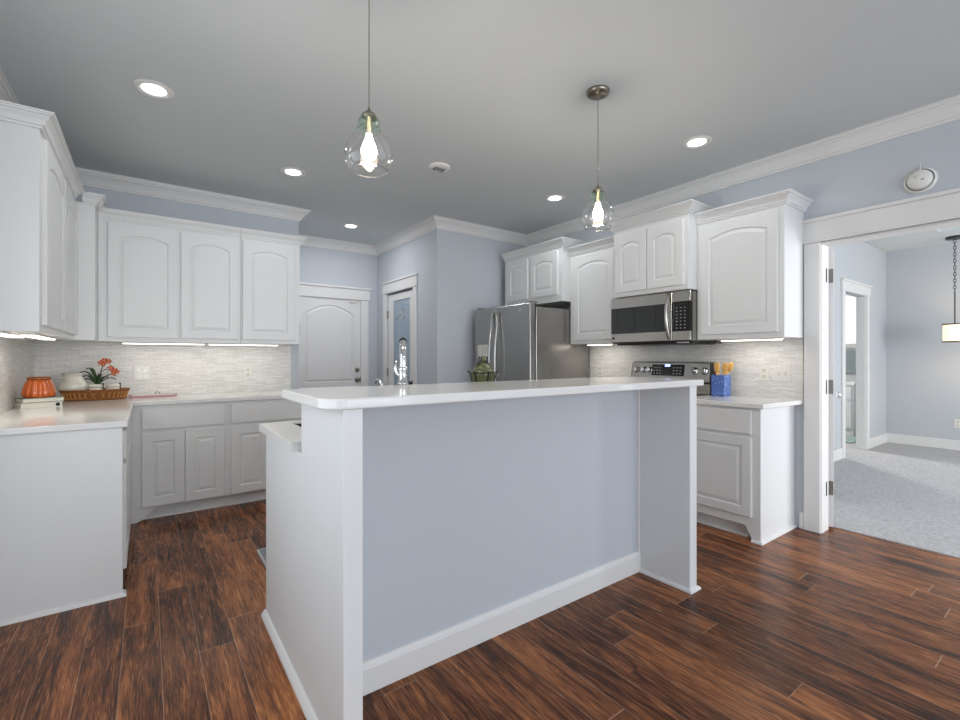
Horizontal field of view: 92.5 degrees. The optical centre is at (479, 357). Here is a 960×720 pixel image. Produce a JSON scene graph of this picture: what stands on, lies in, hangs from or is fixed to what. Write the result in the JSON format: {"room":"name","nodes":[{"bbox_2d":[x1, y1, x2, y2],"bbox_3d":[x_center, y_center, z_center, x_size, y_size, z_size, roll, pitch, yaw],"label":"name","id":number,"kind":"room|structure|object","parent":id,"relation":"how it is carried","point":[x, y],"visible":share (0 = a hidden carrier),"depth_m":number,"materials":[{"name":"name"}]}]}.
{"room":"kitchen","nodes":[
{"label":"kitchen","id":0,"kind":"room"},
{"bbox_2d":[34,185,298,396],"bbox_3d":[-2.987,-0.129,4.586,1.970,2.743,1.148,0,0,-36],"label":"wall","id":1,"kind":"structure","parent":0,"point":[206,368],"depth_m":4.11,"materials":[{"name":"tile"}]},
{"bbox_2d":[21,191,106,341],"bbox_3d":[-3.073,-0.647,3.426,0.466,1.047,0.635,0,0,-36],"label":"upper cabinet","id":2,"kind":"object","parent":1,"relation":"attached to","point":[87,210],"visible":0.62,"depth_m":3.30,"materials":[{"name":"white paint"}]},
{"bbox_2d":[133,367,149,379],"bbox_3d":[-2.897,0.137,3.937,0.115,0.116,0.008,0,0,-36],"label":"wall outlet","id":3,"kind":"object","parent":1,"relation":"attached to","point":[139,373],"visible":1,"depth_m":3.93,"materials":[{"name":"white plastic"}]},
{"bbox_2d":[98,207,240,343],"bbox_3d":[-2.605,-0.630,3.908,0.973,1.013,0.405,0,0,-36],"label":"upper cabinet","id":4,"kind":"object","parent":1,"relation":"attached to","point":[163,279],"visible":0.97,"depth_m":3.75,"materials":[{"name":"white paint"}]},
{"bbox_2d":[121,342,205,344],"bbox_3d":[-2.635,-0.116,3.845,0.580,0.015,0.044,0,0,-36],"label":"light","id":5,"kind":"object","parent":4,"relation":"attached to","point":[121,342],"visible":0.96,"depth_m":3.81,"materials":[{"name":"white plastic"}]},
{"bbox_2d":[244,366,251,378],"bbox_3d":[-2.233,0.144,4.418,0.070,0.116,0.008,0,0,-36],"label":"wall outlet","id":6,"kind":"object","parent":1,"relation":"attached to","point":[247,369],"visible":1,"depth_m":4.42,"materials":[{"name":"white plastic"}]},
{"bbox_2d":[240,228,307,344],"bbox_3d":[-1.980,-0.630,4.360,0.565,1.013,0.405,0,0,-36],"label":"upper cabinet","id":7,"kind":"object","parent":1,"relation":"attached to","point":[269,261],"visible":0.89,"depth_m":4.20,"materials":[{"name":"white paint"}]},
{"bbox_2d":[208,343,278,345],"bbox_3d":[-2.149,-0.116,4.197,0.580,0.015,0.044,0,0,-36],"label":"light","id":8,"kind":"object","parent":7,"relation":"attached to","point":[208,343],"visible":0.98,"depth_m":4.20,"materials":[{"name":"white plastic"}]},
{"bbox_2d":[300,245,376,385],"bbox_3d":[-1.926,-0.129,5.988,1.393,2.743,0.120,0,0,-36],"label":"wall","id":9,"kind":"structure","parent":0,"point":[324,266],"depth_m":6.06,"materials":[{"name":"blue paint"}]},
{"bbox_2d":[299,296,360,388],"bbox_3d":[-1.911,0.235,5.894,0.817,1.995,0.090,0,0,-36],"label":"door","id":10,"kind":"structure","parent":9,"relation":"in","point":[329,346],"depth_m":5.91,"materials":[{"name":"white paint"}]},
{"bbox_2d":[300,282,370,385],"bbox_3d":[-1.917,0.158,5.897,1.090,2.168,0.038,0,0,-36],"label":"trim","id":11,"kind":"structure","parent":9,"relation":"attached to","point":[306,289],"depth_m":6.13,"materials":[{"name":"white paint"}]},
{"bbox_2d":[377,229,444,385],"bbox_3d":[-0.895,-0.129,5.667,0.100,2.743,1.610,0,0,-36],"label":"wall","id":12,"kind":"structure","parent":0,"point":[424,255],"depth_m":5.23,"materials":[{"name":"blue paint"}]},
{"bbox_2d":[381,273,417,385],"bbox_3d":[-1.017,0.131,5.719,0.036,2.222,0.973,0,0,-36],"label":"trim","id":13,"kind":"structure","parent":12,"relation":"attached to","point":[411,280],"depth_m":5.64,"materials":[{"name":"white paint"}]},
{"bbox_2d":[387,289,412,384],"bbox_3d":[-1.005,0.209,5.729,0.105,2.043,0.754,0,0,-36],"label":"door","id":14,"kind":"structure","parent":12,"relation":"in","point":[400,305],"depth_m":5.81,"materials":[{"name":"white paint"}]},
{"bbox_2d":[0,0,959,244],"bbox_3d":[0.820,-1.541,1.482,4.737,0.080,10.640,0,0,-36],"label":"ceiling","id":15,"kind":"structure","parent":0,"point":[492,91],"depth_m":2.53,"materials":[{"name":"grey paint"}]},
{"bbox_2d":[133,79,173,99],"bbox_3d":[-1.825,-1.496,2.572,0.192,0.009,0.192,0,0,-36],"label":"recessed light","id":16,"kind":"object","parent":15,"relation":"in","point":[151,88],"visible":1,"depth_m":2.56,"materials":[{"name":"white plastic"}]},
{"bbox_2d":[141,84,165,95],"bbox_3d":[-1.825,-1.499,2.572,0.114,0.002,0.114,0,0,-36],"label":"diffuser","id":17,"kind":"object","parent":16,"relation":"attached to","point":[147,89],"depth_m":2.58,"materials":[{"name":"white plastic"}]},
{"bbox_2d":[280,167,305,176],"bbox_3d":[-1.513,-1.496,3.719,0.192,0.009,0.192,0,0,-36],"label":"recessed light","id":18,"kind":"object","parent":15,"relation":"in","point":[289,171],"visible":1,"depth_m":3.71,"materials":[{"name":"white plastic"}]},
{"bbox_2d":[285,169,300,174],"bbox_3d":[-1.513,-1.499,3.719,0.114,0.002,0.114,0,0,-36],"label":"diffuser","id":19,"kind":"object","parent":18,"relation":"attached to","point":[287,171],"depth_m":3.72,"materials":[{"name":"white plastic"}]},
{"bbox_2d":[342,224,359,228],"bbox_3d":[-1.473,-1.496,5.248,0.192,0.009,0.192,0,0,-36],"label":"recessed light","id":20,"kind":"object","parent":15,"relation":"in","point":[350,226],"visible":1,"depth_m":5.25,"materials":[{"name":"white plastic"}]},
{"bbox_2d":[345,0,392,177],"bbox_3d":[-0.433,-1.113,1.794,0.184,0.774,0.184,0,0,-36],"label":"pendant lamp","id":21,"kind":"object","parent":15,"relation":"hanging from","point":[368,150],"visible":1,"depth_m":1.78,"materials":[{"name":"glass"}]},
{"bbox_2d":[428,162,449,172],"bbox_3d":[-0.323,-1.490,3.622,0.176,0.022,0.176,0,0,-36],"label":"fire alarm","id":22,"kind":"object","parent":15,"relation":"attached to","point":[438,167],"visible":1,"depth_m":3.59,"materials":[{"name":"white plastic"}]},
{"bbox_2d":[432,167,445,171],"bbox_3d":[-0.323,-1.481,3.622,0.090,0.005,0.060,0,0,-36],"label":"grille","id":23,"kind":"object","parent":22,"relation":"attached to","point":[437,169],"depth_m":3.62,"materials":[{"name":"grey metal"}]},
{"bbox_2d":[545,194,564,201],"bbox_3d":[0.706,-1.496,4.326,0.192,0.009,0.192,0,0,-36],"label":"recessed light","id":24,"kind":"object","parent":15,"relation":"in","point":[556,197],"visible":1,"depth_m":4.32,"materials":[{"name":"white plastic"}]},
{"bbox_2d":[549,196,560,199],"bbox_3d":[0.706,-1.499,4.326,0.114,0.002,0.114,0,0,-36],"label":"diffuser","id":25,"kind":"object","parent":24,"relation":"attached to","point":[551,197],"depth_m":4.33,"materials":[{"name":"white plastic"}]},
{"bbox_2d":[581,84,614,231],"bbox_3d":[0.664,-1.113,2.588,0.184,0.774,0.184,0,0,-36],"label":"pendant lamp","id":26,"kind":"object","parent":15,"relation":"hanging from","point":[596,92],"visible":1,"depth_m":2.57,"materials":[{"name":"glass"}]},
{"bbox_2d":[682,135,711,148],"bbox_3d":[1.512,-1.496,3.202,0.192,0.009,0.192,0,0,-36],"label":"recessed light","id":27,"kind":"object","parent":15,"relation":"in","point":[695,142],"visible":1,"depth_m":3.19,"materials":[{"name":"white plastic"}]},
{"bbox_2d":[688,139,705,145],"bbox_3d":[1.512,-1.499,3.202,0.114,0.002,0.114,0,0,-36],"label":"diffuser","id":28,"kind":"object","parent":27,"relation":"attached to","point":[694,142],"depth_m":3.20,"materials":[{"name":"white plastic"}]},
{"bbox_2d":[0,435,959,719],"bbox_3d":[3.539,1.268,3.438,11.435,0.068,10.620,0,0,-36],"label":"floor","id":29,"kind":"structure","parent":0,"point":[835,623],"depth_m":2.02,"materials":[{"name":"brown wood"}]},
{"bbox_2d":[0,413,131,626],"bbox_3d":[-2.466,0.803,2.723,0.625,0.878,1.276,0,0,-36],"label":"base cabinet","id":30,"kind":"object","parent":29,"relation":"on","point":[66,496],"visible":0.9,"depth_m":2.26,"materials":[{"name":"white paint"}]},
{"bbox_2d":[0,390,283,435],"bbox_3d":[-2.116,0.347,3.348,1.911,0.033,1.876,0,0,-36],"label":"countertop","id":31,"kind":"structure","parent":30,"relation":"on","point":[98,414],"depth_m":2.75,"materials":[{"name":"white stone"}]},
{"bbox_2d":[14,401,62,408],"bbox_3d":[-2.936,0.313,3.059,0.151,0.034,0.210,0,0,34],"label":"book","id":32,"kind":"object","parent":31,"relation":"on","point":[57,403],"visible":0.91,"depth_m":3.01,"materials":[{"name":"white paper"}]},
{"bbox_2d":[15,396,64,403],"bbox_3d":[-2.936,0.281,3.066,0.140,0.030,0.210,0,0,30],"label":"book","id":33,"kind":"object","parent":32,"relation":"on","point":[55,398],"visible":0.91,"depth_m":3.01,"materials":[{"name":"white paper"}]},
{"bbox_2d":[21,377,55,397],"bbox_3d":[-2.940,0.198,3.063,0.171,0.135,0.168,0,0,-36],"label":"jar","id":34,"kind":"object","parent":33,"relation":"on","point":[34,387],"visible":0.99,"depth_m":3.01,"materials":[{"name":"orange ceramic"}]},
{"bbox_2d":[59,388,129,400],"bbox_3d":[-2.999,0.288,3.588,0.428,0.084,0.232,0,0,-40],"label":"wicker basket","id":35,"kind":"object","parent":31,"relation":"on","point":[104,394],"visible":0.95,"depth_m":3.51,"materials":[{"name":"brown wicker"}]},
{"bbox_2d":[58,373,87,392],"bbox_3d":[-3.114,0.222,3.517,0.176,0.203,0.176,0,0,-36],"label":"ceramic vase","id":36,"kind":"object","parent":35,"relation":"in","point":[70,381],"visible":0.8,"depth_m":3.46,"materials":[{"name":"white ceramic"}]},
{"bbox_2d":[88,383,103,389],"bbox_3d":[-2.981,0.263,3.564,0.086,0.122,0.086,0,0,5],"label":"canister","id":37,"kind":"object","parent":35,"relation":"in","point":[91,386],"visible":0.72,"depth_m":3.54,"materials":[{"name":"beige ceramic"}]},
{"bbox_2d":[80,358,119,387],"bbox_3d":[-3.027,0.164,3.658,0.259,0.320,0.098,0,0,-36],"label":"orchid plant","id":38,"kind":"object","parent":35,"relation":"in","point":[97,379],"visible":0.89,"depth_m":3.65,"materials":[{"name":"green plant"}]},
{"bbox_2d":[106,383,120,388],"bbox_3d":[-2.899,0.263,3.630,0.086,0.122,0.086,0,0,5],"label":"canister","id":39,"kind":"object","parent":35,"relation":"in","point":[108,386],"visible":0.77,"depth_m":3.60,"materials":[{"name":"beige ceramic"}]},
{"bbox_2d":[129,391,176,397],"bbox_3d":[-2.735,0.309,3.847,0.326,0.043,0.110,0,0,-39],"label":"serving tray","id":40,"kind":"object","parent":31,"relation":"on","point":[159,394],"visible":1,"depth_m":3.80,"materials":[{"name":"ceramic"}]},
{"bbox_2d":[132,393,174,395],"bbox_3d":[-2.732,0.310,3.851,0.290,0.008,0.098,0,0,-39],"label":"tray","id":41,"kind":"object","parent":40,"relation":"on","point":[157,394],"depth_m":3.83,"materials":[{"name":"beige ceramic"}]},
{"bbox_2d":[131,402,226,523],"bbox_3d":[-2.515,0.803,3.837,0.645,0.878,0.605,0,0,-36],"label":"base cabinet","id":42,"kind":"object","parent":29,"relation":"on","point":[179,451],"visible":0.93,"depth_m":3.59,"materials":[{"name":"white paint"}]},
{"bbox_2d":[257,548,265,567],"bbox_3d":[-0.598,1.234,3.154,1.600,0.016,0.612,0,0,-36],"label":"kitchen mat","id":43,"kind":"object","parent":29,"relation":"on","point":[261,552],"visible":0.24,"depth_m":2.86,"materials":[{"name":"grey fabric"}]},
{"bbox_2d":[226,399,300,505],"bbox_3d":[-1.986,0.803,4.219,0.660,0.878,0.605,0,0,-36],"label":"base cabinet","id":44,"kind":"object","parent":29,"relation":"on","point":[246,445],"visible":0.44,"depth_m":3.89,"materials":[{"name":"white paint"}]},
{"bbox_2d":[261,386,700,719],"bbox_3d":[0.065,0.697,2.339,1.964,1.090,1.113,0,0,-36],"label":"kitchen island","id":45,"kind":"object","parent":29,"relation":"on","point":[401,541],"visible":0.89,"depth_m":1.97,"materials":[{"name":"blue paint"}]},
{"bbox_2d":[259,420,300,450],"bbox_3d":[-0.103,0.339,2.564,1.960,0.034,0.615,0,0,-36],"label":"island countertop","id":46,"kind":"structure","parent":45,"relation":"on","point":[287,434],"depth_m":2.00,"materials":[{"name":"white stone"}]},
{"bbox_2d":[374,378,383,385],"bbox_3d":[-0.446,0.208,2.058,0.036,0.228,0.083,0,0,-36],"label":"soap dispenser","id":47,"kind":"object","parent":46,"relation":"on","point":[377,379],"visible":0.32,"depth_m":2.05,"materials":[{"name":"silver metal"}]},
{"bbox_2d":[394,337,408,384],"bbox_3d":[-0.371,0.114,2.176,0.072,0.417,0.221,0,0,-10],"label":"kitchen faucet","id":48,"kind":"object","parent":46,"relation":"on","point":[402,376],"visible":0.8,"depth_m":2.08,"materials":[{"name":"silver metal"}]},
{"bbox_2d":[467,356,498,381],"bbox_3d":[0.017,0.155,2.518,0.171,0.333,0.174,0,0,-36],"label":"lidded jar","id":49,"kind":"object","parent":46,"relation":"on","point":[482,372],"visible":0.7,"depth_m":2.47,"materials":[{"name":"green glass"}]},
{"bbox_2d":[282,376,703,409],"bbox_3d":[0.238,0.136,2.096,2.036,0.032,0.523,0,0,-36],"label":"island countertop","id":50,"kind":"structure","parent":45,"relation":"on","point":[362,397],"depth_m":1.71,"materials":[{"name":"white stone"}]},
{"bbox_2d":[475,301,587,380],"bbox_3d":[0.520,0.337,4.991,0.914,1.770,0.914,0,0,-36],"label":"refrigerator","id":51,"kind":"object","parent":29,"relation":"on","point":[523,341],"visible":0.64,"depth_m":4.64,"materials":[{"name":"silver metal"}]},
{"bbox_2d":[631,361,715,395],"bbox_3d":[1.484,0.625,3.934,0.642,1.175,0.764,0,0,-36],"label":"range","id":52,"kind":"object","parent":29,"relation":"on","point":[656,369],"visible":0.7,"depth_m":3.98,"materials":[{"name":"silver metal"}]},
{"bbox_2d":[697,404,796,545],"bbox_3d":[1.921,0.792,3.429,0.569,0.900,0.575,0,0,-36],"label":"base cabinet","id":53,"kind":"object","parent":29,"relation":"on","point":[745,456],"visible":0.73,"depth_m":3.21,"materials":[{"name":"white paint"}]},
{"bbox_2d":[697,395,802,408],"bbox_3d":[1.925,0.325,3.406,0.573,0.033,0.616,0,0,-36],"label":"countertop","id":54,"kind":"structure","parent":53,"relation":"on","point":[731,401],"depth_m":3.26,"materials":[{"name":"white stone"}]},
{"bbox_2d":[711,375,730,396],"bbox_3d":[1.919,0.223,3.659,0.104,0.170,0.104,0,0,-36],"label":"utensil crock","id":55,"kind":"object","parent":54,"relation":"on","point":[720,384],"visible":0.91,"depth_m":3.62,"materials":[{"name":"blue ceramic"}]},
{"bbox_2d":[714,363,719,374],"bbox_3d":[1.888,0.170,3.665,0.014,0.255,0.048,0,0,-36],"label":"wooden spatula","id":56,"kind":"object","parent":55,"relation":"in","point":[716,365],"visible":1,"depth_m":3.66,"materials":[{"name":"brown wood"}]},
{"bbox_2d":[722,364,728,374],"bbox_3d":[1.923,0.174,3.643,0.014,0.250,0.100,0,0,-32],"label":"wooden spatula","id":57,"kind":"object","parent":55,"relation":"in","point":[725,367],"visible":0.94,"depth_m":3.62,"materials":[{"name":"brown wood"}]},
{"bbox_2d":[726,362,733,374],"bbox_3d":[1.948,0.168,3.652,0.015,0.263,0.131,0,0,-36],"label":"wooden spoon","id":58,"kind":"object","parent":55,"relation":"in","point":[730,364],"visible":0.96,"depth_m":3.62,"materials":[{"name":"brown wood"}]},
{"bbox_2d":[727,362,733,371],"bbox_3d":[1.971,0.076,3.622,0.015,0.083,0.048,0,24,-36],"label":"bowl","id":59,"kind":"object","parent":58,"relation":"on","point":[730,364],"depth_m":3.61,"materials":[{"name":"wood"}]},
{"bbox_2d":[846,381,855,435],"bbox_3d":[5.793,0.814,7.712,0.570,0.840,0.940,0,0,-36],"label":"bathroom vanity","id":60,"kind":"object","parent":29,"relation":"on","point":[850,385],"visible":0.13,"depth_m":7.22,"materials":[{"name":"white wood"}]},
{"bbox_2d":[846,435,855,443],"bbox_3d":[5.331,1.226,7.131,0.700,0.017,0.900,0,0,-36],"label":"bath rug","id":61,"kind":"object","parent":29,"relation":"on","point":[849,439],"visible":0.2,"depth_m":6.81,"materials":[{"name":"green fabric"}]},
{"bbox_2d":[445,231,526,382],"bbox_3d":[0.076,-0.129,5.437,1.204,2.743,0.100,0,0,-36],"label":"wall","id":62,"kind":"structure","parent":0,"point":[474,265],"depth_m":5.22,"materials":[{"name":"blue paint"}]},
{"bbox_2d":[527,120,959,527],"bbox_3d":[3.199,-0.129,2.260,0.146,2.743,8.910,0,0,-36],"label":"wall","id":63,"kind":"structure","parent":0,"point":[875,174],"depth_m":3.35,"materials":[{"name":"blue paint"}]},
{"bbox_2d":[0,67,959,255],"bbox_3d":[0.854,-1.447,1.495,4.567,0.108,10.420,0,0,-36],"label":"trim","id":64,"kind":"structure","parent":63,"relation":"attached to","point":[947,110],"depth_m":3.95,"materials":[{"name":"white paint"}]},
{"bbox_2d":[501,237,588,307],"bbox_3d":[0.740,-0.887,5.111,0.512,0.628,0.978,0,0,-36],"label":"upper cabinet","id":65,"kind":"object","parent":63,"relation":"attached to","point":[541,272],"visible":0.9,"depth_m":4.89,"materials":[{"name":"white paint"}]},
{"bbox_2d":[566,236,617,344],"bbox_3d":[1.212,-0.624,4.561,0.392,0.976,0.587,0,0,-36],"label":"upper cabinet","id":66,"kind":"object","parent":63,"relation":"attached to","point":[592,263],"visible":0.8,"depth_m":4.46,"materials":[{"name":"white paint"}]},
{"bbox_2d":[586,343,612,345],"bbox_3d":[1.194,-0.128,4.593,0.044,0.015,0.300,0,0,-36],"label":"light","id":67,"kind":"object","parent":66,"relation":"attached to","point":[608,343],"visible":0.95,"depth_m":4.58,"materials":[{"name":"white plastic"}]},
{"bbox_2d":[597,365,602,376],"bbox_3d":[1.257,0.142,4.811,0.008,0.116,0.070,0,0,-36],"label":"wall outlet","id":68,"kind":"object","parent":63,"relation":"attached to","point":[599,367],"visible":1,"depth_m":4.81,"materials":[{"name":"white plastic"}]},
{"bbox_2d":[604,199,714,297],"bbox_3d":[1.570,-0.865,3.955,0.522,0.663,0.821,0,0,-36],"label":"upper cabinet","id":69,"kind":"object","parent":63,"relation":"attached to","point":[656,251],"visible":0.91,"depth_m":3.75,"materials":[{"name":"white paint"}]},
{"bbox_2d":[611,289,721,345],"bbox_3d":[1.572,-0.320,3.975,0.471,0.422,0.800,0,0,-36],"label":"microwave","id":70,"kind":"object","parent":69,"relation":"attached to","point":[668,318],"visible":0.96,"depth_m":3.83,"materials":[{"name":"silver metal"}]},
{"bbox_2d":[693,189,813,339],"bbox_3d":[2.025,-0.631,3.438,0.392,0.981,0.672,0,0,-36],"label":"upper cabinet","id":71,"kind":"object","parent":63,"relation":"attached to","point":[751,251],"visible":0.99,"depth_m":3.30,"materials":[{"name":"white paint"}]},
{"bbox_2d":[720,338,784,340],"bbox_3d":[2.026,-0.133,3.442,0.044,0.015,0.440,0,0,-36],"label":"light","id":72,"kind":"object","parent":71,"relation":"attached to","point":[751,339],"visible":1,"depth_m":3.42,"materials":[{"name":"white plastic"}]},
{"bbox_2d":[759,366,768,380],"bbox_3d":[2.184,0.122,3.531,0.008,0.116,0.070,0,0,-36],"label":"wall outlet","id":73,"kind":"object","parent":63,"relation":"attached to","point":[763,370],"visible":1,"depth_m":3.53,"materials":[{"name":"white plastic"}]},
{"bbox_2d":[774,366,790,381],"bbox_3d":[2.253,0.122,3.430,0.016,0.116,0.115,0,0,-36],"label":"light switch","id":74,"kind":"object","parent":63,"relation":"attached to","point":[781,373],"visible":1,"depth_m":3.43,"materials":[{"name":"white plastic"}]},
{"bbox_2d":[799,512,803,528],"bbox_3d":[4.040,1.182,0.977,0.014,0.120,5.845,0,0,-36],"label":"baseboard","id":75,"kind":"structure","parent":63,"relation":"attached to","point":[801,514],"depth_m":3.33,"materials":[{"name":"white paint"}]},
{"bbox_2d":[804,242,820,533],"bbox_3d":[2.877,0.215,2.580,0.018,2.055,1.826,0,0,-36],"label":"trim","id":76,"kind":"structure","parent":63,"relation":"attached to","point":[812,252],"depth_m":3.27,"materials":[{"name":"white paint"}]},
{"bbox_2d":[829,249,840,526],"bbox_3d":[2.761,0.220,3.584,0.116,2.005,0.815,0,0,36],"label":"door","id":77,"kind":"structure","parent":63,"relation":"in","point":[832,394],"depth_m":3.31,"materials":[{"name":"white paint"}]},
{"bbox_2d":[802,188,959,244],"bbox_3d":[2.871,-0.899,2.571,0.038,0.173,1.878,0,0,-36],"label":"trim","id":78,"kind":"structure","parent":63,"relation":"attached to","point":[940,206],"depth_m":2.94,"materials":[{"name":"white paint"}]},
{"bbox_2d":[820,218,959,533],"bbox_3d":[2.929,0.215,2.634,0.136,2.055,1.632,0,0,-36],"label":"trim","id":79,"kind":"structure","parent":63,"relation":"attached to","point":[825,245],"depth_m":3.26,"materials":[{"name":"white paint"}]},
{"bbox_2d":[834,433,959,461],"bbox_3d":[5.459,1.168,3.309,4.744,0.132,4.958,0,0,-36],"label":"baseboard","id":80,"kind":"structure","parent":63,"relation":"attached to","point":[887,437],"depth_m":6.36,"materials":[{"name":"white paint"}]},
{"bbox_2d":[903,163,937,193],"bbox_3d":[2.690,-1.102,2.812,0.052,0.184,0.156,0,0,-36],"label":"smoke detector","id":81,"kind":"object","parent":63,"relation":"attached to","point":[921,179],"visible":1,"depth_m":2.80,"materials":[{"name":"white plastic"}]},
{"bbox_2d":[829,242,885,449],"bbox_3d":[4.104,-0.345,6.772,6.610,3.175,2.242,0,0,-36],"label":"wall","id":82,"kind":"structure","parent":0,"point":[861,262],"depth_m":6.31,"materials":[{"name":"blue paint"}]},
{"bbox_2d":[846,295,855,347],"bbox_3d":[6.722,-0.733,8.570,0.060,1.110,0.900,0,0,-36],"label":"window","id":83,"kind":"structure","parent":82,"relation":"in","point":[850,300],"depth_m":8.43,"materials":[{"name":"white glass"}]},
{"bbox_2d":[846,350,855,372],"bbox_3d":[6.787,0.077,8.493,0.035,0.430,1.400,0,0,-36],"label":"bathroom mirror","id":84,"kind":"object","parent":82,"relation":"attached to","point":[850,354],"visible":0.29,"depth_m":8.43,"materials":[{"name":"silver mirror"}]},
{"bbox_2d":[840,278,872,458],"bbox_3d":[4.808,0.136,5.935,1.130,2.197,0.140,0,0,-36],"label":"trim","id":85,"kind":"structure","parent":82,"relation":"attached to","point":[846,285],"depth_m":6.16,"materials":[{"name":"white paint"}]},
{"bbox_2d":[862,226,959,251],"bbox_3d":[5.459,-1.703,3.309,4.744,0.340,4.958,0,0,-36],"label":"ceiling","id":86,"kind":"structure","parent":0,"point":[932,237],"depth_m":6.03,"materials":[{"name":"grey paint"}]},
{"bbox_2d":[942,235,959,342],"bbox_3d":[6.025,-0.863,5.831,0.236,1.340,0.236,0,0,-36],"label":"drum pendant","id":87,"kind":"object","parent":86,"relation":"hanging from","point":[951,332],"visible":1,"depth_m":5.82,"materials":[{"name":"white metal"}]},
{"bbox_2d":[886,242,959,439],"bbox_3d":[7.421,-0.345,4.729,0.100,3.175,5.158,0,0,-36],"label":"wall","id":88,"kind":"structure","parent":0,"point":[923,371],"depth_m":6.39,"materials":[{"name":"blue paint"}]},
{"bbox_2d":[954,419,959,427],"bbox_3d":[6.353,0.882,6.111,0.008,0.116,0.070,0,0,-36],"label":"wall outlet","id":89,"kind":"object","parent":88,"relation":"attached to","point":[956,421],"visible":1,"depth_m":6.12,"materials":[{"name":"white plastic"}]},
{"bbox_3d":[-0.745,-0.129,-0.292,0.120,2.743,9.400,0,0,-36],"label":"wall","id":90,"kind":"structure","parent":0,"visible":0},
{"bbox_2d":[0,337,33,412],"bbox_3d":[-2.899,0.104,2.792,0.008,0.456,1.862,0,0,-36],"label":"wall","id":91,"kind":"structure","parent":90,"relation":"attached to","point":[16,355],"depth_m":3.00,"materials":[{"name":"tile"}]},
{"bbox_2d":[0,100,83,339],"bbox_3d":[-2.571,-0.647,2.639,0.350,1.047,1.350,0,0,-36],"label":"upper cabinet","id":92,"kind":"object","parent":91,"relation":"attached to","point":[40,183],"visible":1,"depth_m":2.20,"materials":[{"name":"white paint"}]},
{"bbox_2d":[0,331,23,337],"bbox_3d":[-2.427,-0.116,2.354,0.064,0.015,0.500,0,0,-36],"label":"light","id":93,"kind":"object","parent":92,"relation":"attached to","point":[2,333],"visible":0.85,"depth_m":2.34,"materials":[{"name":"white plastic"}]},
{"bbox_2d":[19,333,56,339],"bbox_3d":[-2.500,-0.116,2.610,0.064,0.015,0.660,0,0,-36],"label":"light","id":94,"kind":"object","parent":92,"relation":"attached to","point":[31,335],"visible":0.96,"depth_m":2.46,"materials":[{"name":"white plastic"}]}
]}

